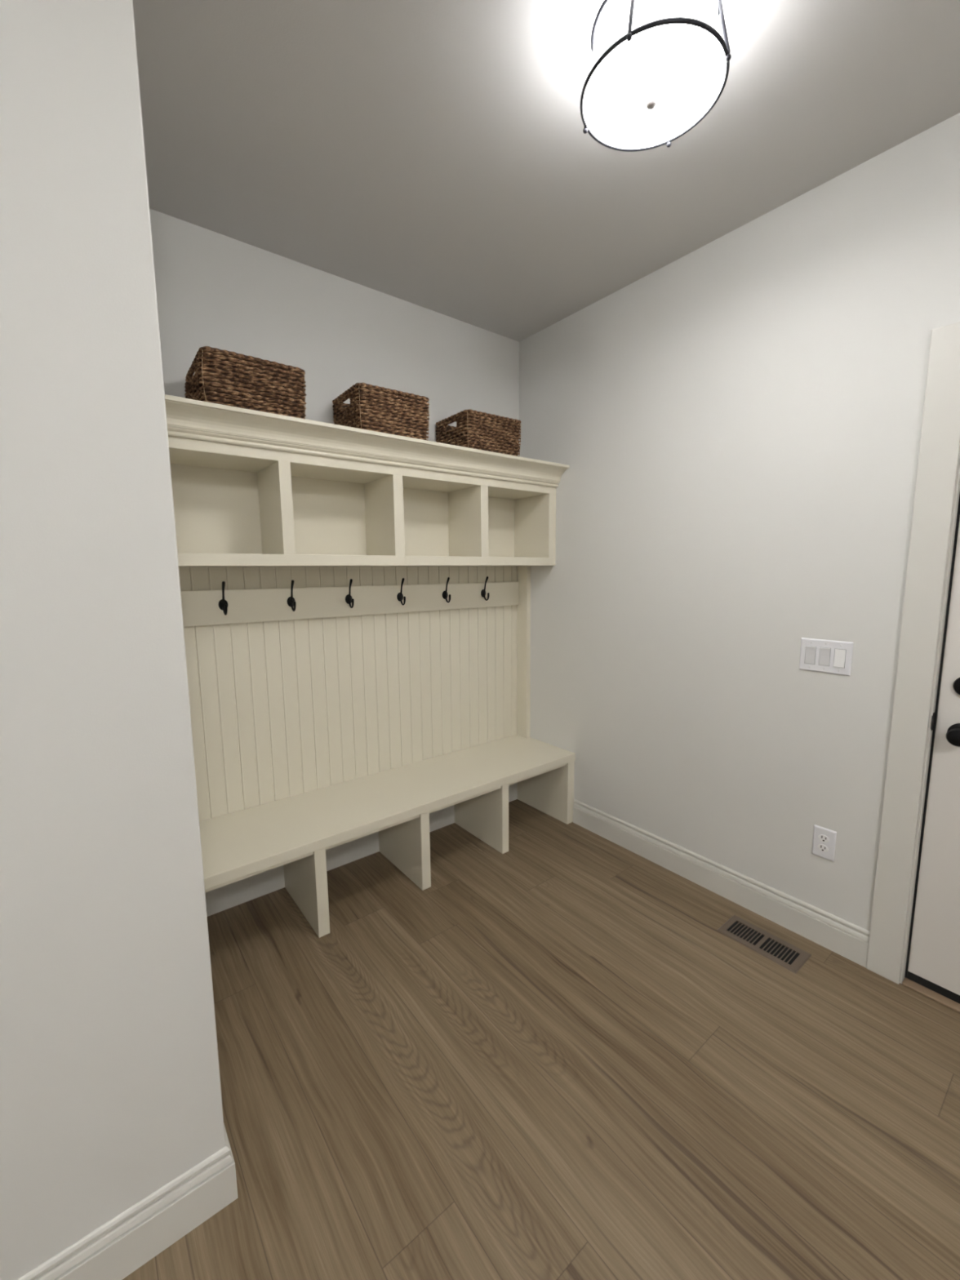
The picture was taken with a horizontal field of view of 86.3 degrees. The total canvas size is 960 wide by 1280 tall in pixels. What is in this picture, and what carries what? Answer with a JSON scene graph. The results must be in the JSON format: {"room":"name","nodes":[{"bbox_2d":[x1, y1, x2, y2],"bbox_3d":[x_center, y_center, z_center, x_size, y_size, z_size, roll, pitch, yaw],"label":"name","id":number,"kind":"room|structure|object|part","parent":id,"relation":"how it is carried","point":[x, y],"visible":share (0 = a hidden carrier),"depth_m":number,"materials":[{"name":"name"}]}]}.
{"room":"mudroom","nodes":[
{"label":"mudroom","id":0,"kind":"room"},
{"bbox_2d":[0,0,225,1279],"bbox_3d":[-1.700,-0.021,0.958,1.832,2.790,1.289,-7,10,-38],"label":"wall","id":1,"kind":"structure","parent":0,"point":[110,1088],"depth_m":0.93,"materials":[{"name":"paint"}]},
{"bbox_2d":[17,1123,238,1279],"bbox_3d":[-1.462,1.270,0.924,1.731,0.136,0.710,-7,10,-38],"label":"baseboard","id":2,"kind":"structure","parent":1,"relation":"attached to","point":[118,1247],"depth_m":1.08,"materials":[{"name":"paint"}]},
{"bbox_2d":[149,208,519,567],"bbox_3d":[-0.534,-0.255,2.607,2.115,2.790,0.120,-7,10,-38],"label":"wall","id":3,"kind":"structure","parent":0,"point":[214,290],"depth_m":2.25,"materials":[{"name":"paint"}]},
{"bbox_2d":[178,565,516,822],"bbox_3d":[-0.531,0.162,2.576,1.980,1.053,0.015,-7,10,-38],"label":"beadboard panel","id":4,"kind":"object","parent":3,"relation":"attached to","point":[280,709],"visible":0.86,"depth_m":2.45,"materials":[{"name":"paint"}]},
{"bbox_2d":[180,582,519,626],"bbox_3d":[-0.520,-0.197,2.517,1.910,0.140,0.019,-7,10,-38],"label":"hook rail","id":5,"kind":"object","parent":4,"relation":"attached to","point":[200,607],"visible":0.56,"depth_m":2.37,"materials":[{"name":"paint"}]},
{"bbox_2d":[218,581,227,615],"bbox_3d":[-1.033,-0.169,2.066,0.036,0.137,0.052,-7,10,-38],"label":"coat hook","id":6,"kind":"object","parent":5,"relation":"attached to","point":[223,603],"visible":1,"depth_m":2.07,"materials":[{"name":"black metal"}]},
{"bbox_2d":[287,579,296,611],"bbox_3d":[-0.818,-0.193,2.234,0.036,0.137,0.052,-7,10,-38],"label":"coat hook","id":7,"kind":"object","parent":5,"relation":"attached to","point":[291,600],"visible":1,"depth_m":2.24,"materials":[{"name":"black metal"}]},
{"bbox_2d":[345,578,354,608],"bbox_3d":[-0.606,-0.218,2.400,0.036,0.137,0.052,-7,10,-38],"label":"coat hook","id":8,"kind":"object","parent":5,"relation":"attached to","point":[348,599],"visible":1,"depth_m":2.41,"materials":[{"name":"black metal"}]},
{"bbox_2d":[396,577,405,604],"bbox_3d":[-0.390,-0.243,2.569,0.036,0.137,0.052,-7,10,-38],"label":"coat hook","id":9,"kind":"object","parent":5,"relation":"attached to","point":[400,597],"visible":1,"depth_m":2.58,"materials":[{"name":"black metal"}]},
{"bbox_2d":[442,577,450,602],"bbox_3d":[-0.174,-0.268,2.737,0.036,0.137,0.052,-7,10,-38],"label":"coat hook","id":10,"kind":"object","parent":5,"relation":"attached to","point":[445,594],"visible":1,"depth_m":2.75,"materials":[{"name":"black metal"}]},
{"bbox_2d":[480,576,488,600],"bbox_3d":[0.034,-0.291,2.900,0.036,0.137,0.052,-7,10,-38],"label":"coat hook","id":11,"kind":"object","parent":5,"relation":"attached to","point":[483,591],"visible":1,"depth_m":2.91,"materials":[{"name":"black metal"}]},
{"bbox_3d":[0.225,0.191,3.172,0.009,0.821,0.001,-7,10,-38],"label":"edge molding","id":12,"kind":"part","parent":4,"relation":"part of","materials":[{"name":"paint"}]},
{"bbox_2d":[164,394,568,566],"bbox_3d":[-0.420,-0.603,2.320,1.981,0.528,0.397,-7,10,-38],"label":"cubby shelf","id":13,"kind":"object","parent":3,"relation":"attached to","point":[251,487],"visible":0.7,"depth_m":2.23,"materials":[{"name":"paint"}]},
{"bbox_2d":[184,346,306,418],"bbox_3d":[-0.890,-0.922,1.949,0.376,0.207,0.294,-7,10,-39],"label":"wicker basket","id":14,"kind":"object","parent":13,"relation":"on","point":[224,377],"visible":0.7,"depth_m":1.82,"materials":[{"name":"brown wicker"}]},
{"bbox_3d":[-0.536,-0.574,2.474,1.981,0.345,0.020,-7,10,-38],"label":"panel","id":15,"kind":"part","parent":13,"relation":"part of","materials":[{"name":"paint"}]},
{"bbox_3d":[-0.328,-0.798,2.174,1.981,0.104,0.093,-7,10,-38],"label":"crown molding","id":16,"kind":"part","parent":13,"relation":"part of","materials":[{"name":"paint"}]},
{"bbox_2d":[332,382,429,440],"bbox_3d":[-0.443,-0.973,2.298,0.350,0.206,0.304,-6,10,-36],"label":"wicker basket","id":17,"kind":"object","parent":13,"relation":"on","point":[371,407],"visible":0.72,"depth_m":2.17,"materials":[{"name":"brown wicker"}]},
{"bbox_2d":[435,408,521,456],"bbox_3d":[-0.008,-1.022,2.644,0.356,0.202,0.304,-6,10,-36],"label":"wicker basket","id":18,"kind":"object","parent":13,"relation":"on","point":[474,429],"visible":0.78,"depth_m":2.52,"materials":[{"name":"brown wicker"}]},
{"bbox_2d":[122,799,959,1279],"bbox_3d":[0.176,1.390,0.441,4.232,0.001,8.398,-7,10,-38],"label":"floor","id":19,"kind":"structure","parent":0,"point":[549,1057],"depth_m":1.43,"materials":[{"name":"brown wood"}]},
{"bbox_2d":[199,734,575,937],"bbox_3d":[-0.382,0.909,2.495,1.982,0.408,0.474,-7,10,-38],"label":"storage bench","id":20,"kind":"object","parent":19,"relation":"on","point":[291,843],"visible":0.73,"depth_m":2.34,"materials":[{"name":"paint"}]},
{"bbox_3d":[-0.514,0.909,2.664,1.982,0.366,0.048,-7,10,-38],"label":"panel","id":21,"kind":"part","parent":20,"relation":"part of","materials":[{"name":"paint"}]},
{"bbox_2d":[516,565,530,737],"bbox_3d":[0.267,0.079,3.133,0.030,1.053,0.090,-7,10,-38],"label":"post","id":22,"kind":"object","parent":20,"relation":"on","point":[523,572],"visible":1,"depth_m":3.12,"materials":[{"name":"paint"}]},
{"bbox_2d":[716,915,811,973],"bbox_3d":[1.095,1.169,1.983,0.145,0.004,0.289,-7,10,-38],"label":"floor vent","id":23,"kind":"object","parent":19,"relation":"in","point":[782,953],"visible":1,"depth_m":1.97,"materials":[{"name":"brown"}]},
{"bbox_2d":[902,977,959,1013],"bbox_3d":[1.795,1.231,1.460,0.132,0.010,0.909,-7,10,-38],"label":"threshold","id":24,"kind":"object","parent":19,"relation":"on","point":[909,984],"depth_m":1.72,"materials":[{"name":"brown wood"}]},
{"bbox_2d":[132,0,959,342],"bbox_3d":[0.138,-1.371,0.108,3.920,0.080,4.620,-7,10,-38],"label":"ceiling","id":25,"kind":"structure","parent":0,"point":[437,156],"depth_m":1.54,"materials":[{"name":"paint"}]},
{"bbox_2d":[580,0,731,151],"bbox_3d":[0.410,-1.380,1.215,0.336,0.204,0.336,-7,10,-38],"label":"ceiling light","id":26,"kind":"object","parent":25,"relation":"attached to","point":[658,68],"visible":1,"depth_m":1.17,"materials":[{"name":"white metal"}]},
{"bbox_3d":[0.281,-1.379,1.301,0.036,0.149,0.012,5,10,36],"label":"post","id":27,"kind":"part","parent":26,"relation":"part of","materials":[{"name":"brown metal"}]},
{"bbox_3d":[0.324,-1.350,1.088,0.012,0.149,0.036,5,10,36],"label":"post","id":28,"kind":"part","parent":26,"relation":"part of","materials":[{"name":"brown metal"}]},
{"bbox_3d":[0.410,-1.373,1.216,0.315,0.130,0.315,-7,10,-38],"label":"lamp shade","id":29,"kind":"part","parent":26,"relation":"part of","materials":[{"name":"white glass"}]},
{"bbox_3d":[0.495,-1.387,1.344,0.012,0.149,0.036,5,10,36],"label":"post","id":30,"kind":"part","parent":26,"relation":"part of","materials":[{"name":"brown metal"}]},
{"bbox_3d":[0.539,-1.358,1.131,0.036,0.149,0.012,5,10,36],"label":"post","id":31,"kind":"part","parent":26,"relation":"part of","materials":[{"name":"brown metal"}]},
{"bbox_2d":[519,112,959,931],"bbox_3d":[1.642,-0.120,1.466,0.120,2.790,4.620,-7,10,-38],"label":"wall","id":32,"kind":"structure","parent":0,"point":[736,424],"depth_m":2.05,"materials":[{"name":"paint"}]},
{"bbox_2d":[573,799,870,967],"bbox_3d":[0.970,1.049,2.390,0.014,0.136,1.397,-7,10,-38],"label":"baseboard","id":33,"kind":"structure","parent":32,"relation":"attached to","point":[844,938],"depth_m":2.21,"materials":[{"name":"paint"}]},
{"bbox_2d":[811,824,836,862],"bbox_3d":[1.298,0.768,1.933,0.008,0.118,0.074,-7,10,-38],"label":"power outlet","id":34,"kind":"object","parent":32,"relation":"attached to","point":[824,842],"visible":1,"depth_m":1.93,"materials":[{"name":"white plastic"}]},
{"bbox_2d":[817,844,828,852],"bbox_3d":[1.297,0.787,1.934,0.002,0.028,0.034,-7,10,-38],"label":"receptacle","id":35,"kind":"object","parent":34,"relation":"attached to","point":[821,847],"depth_m":1.93,"materials":[{"name":"white plastic"}]},
{"bbox_2d":[818,834,829,842],"bbox_3d":[1.296,0.749,1.929,0.002,0.028,0.034,-7,10,-38],"label":"receptacle","id":36,"kind":"object","parent":34,"relation":"attached to","point":[822,837],"depth_m":1.93,"materials":[{"name":"white plastic"}]},
{"bbox_2d":[799,637,853,675],"bbox_3d":[1.262,0.060,1.873,0.010,0.122,0.165,-7,10,-38],"label":"light switch","id":37,"kind":"object","parent":32,"relation":"attached to","point":[828,656],"visible":1,"depth_m":1.87,"materials":[{"name":"white plastic"}]},
{"bbox_2d":[866,321,959,984],"bbox_3d":[1.787,0.212,1.323,0.129,2.067,0.946,-7,10,-38],"label":"trim","id":38,"kind":"structure","parent":32,"relation":"attached to","point":[932,713],"depth_m":1.65,"materials":[{"name":"paint"}]},
{"bbox_3d":[1.470,0.265,1.660,0.035,0.058,0.002,-7,10,-38],"label":"strike plate","id":39,"kind":"part","parent":38,"relation":"part of","materials":[{"name":"black metal"}]},
{"bbox_2d":[904,493,959,977],"bbox_3d":[1.776,0.217,1.315,0.036,2.038,0.909,-7,10,-38],"label":"trim","id":40,"kind":"structure","parent":32,"relation":"attached to","point":[958,508],"depth_m":1.67,"materials":[{"name":"black rubber"}]},
{"bbox_2d":[906,519,959,1004],"bbox_3d":[1.748,0.222,1.294,0.115,2.034,0.896,-7,10,-38],"label":"door","id":41,"kind":"structure","parent":32,"relation":"in","point":[934,963],"depth_m":1.68,"materials":[{"name":"paint"}]},
{"bbox_3d":[1.495,0.300,1.595,0.073,0.069,0.069,-7,10,-38],"label":"knob","id":42,"kind":"part","parent":41,"relation":"part of","materials":[{"name":"black metal"}]}
]}

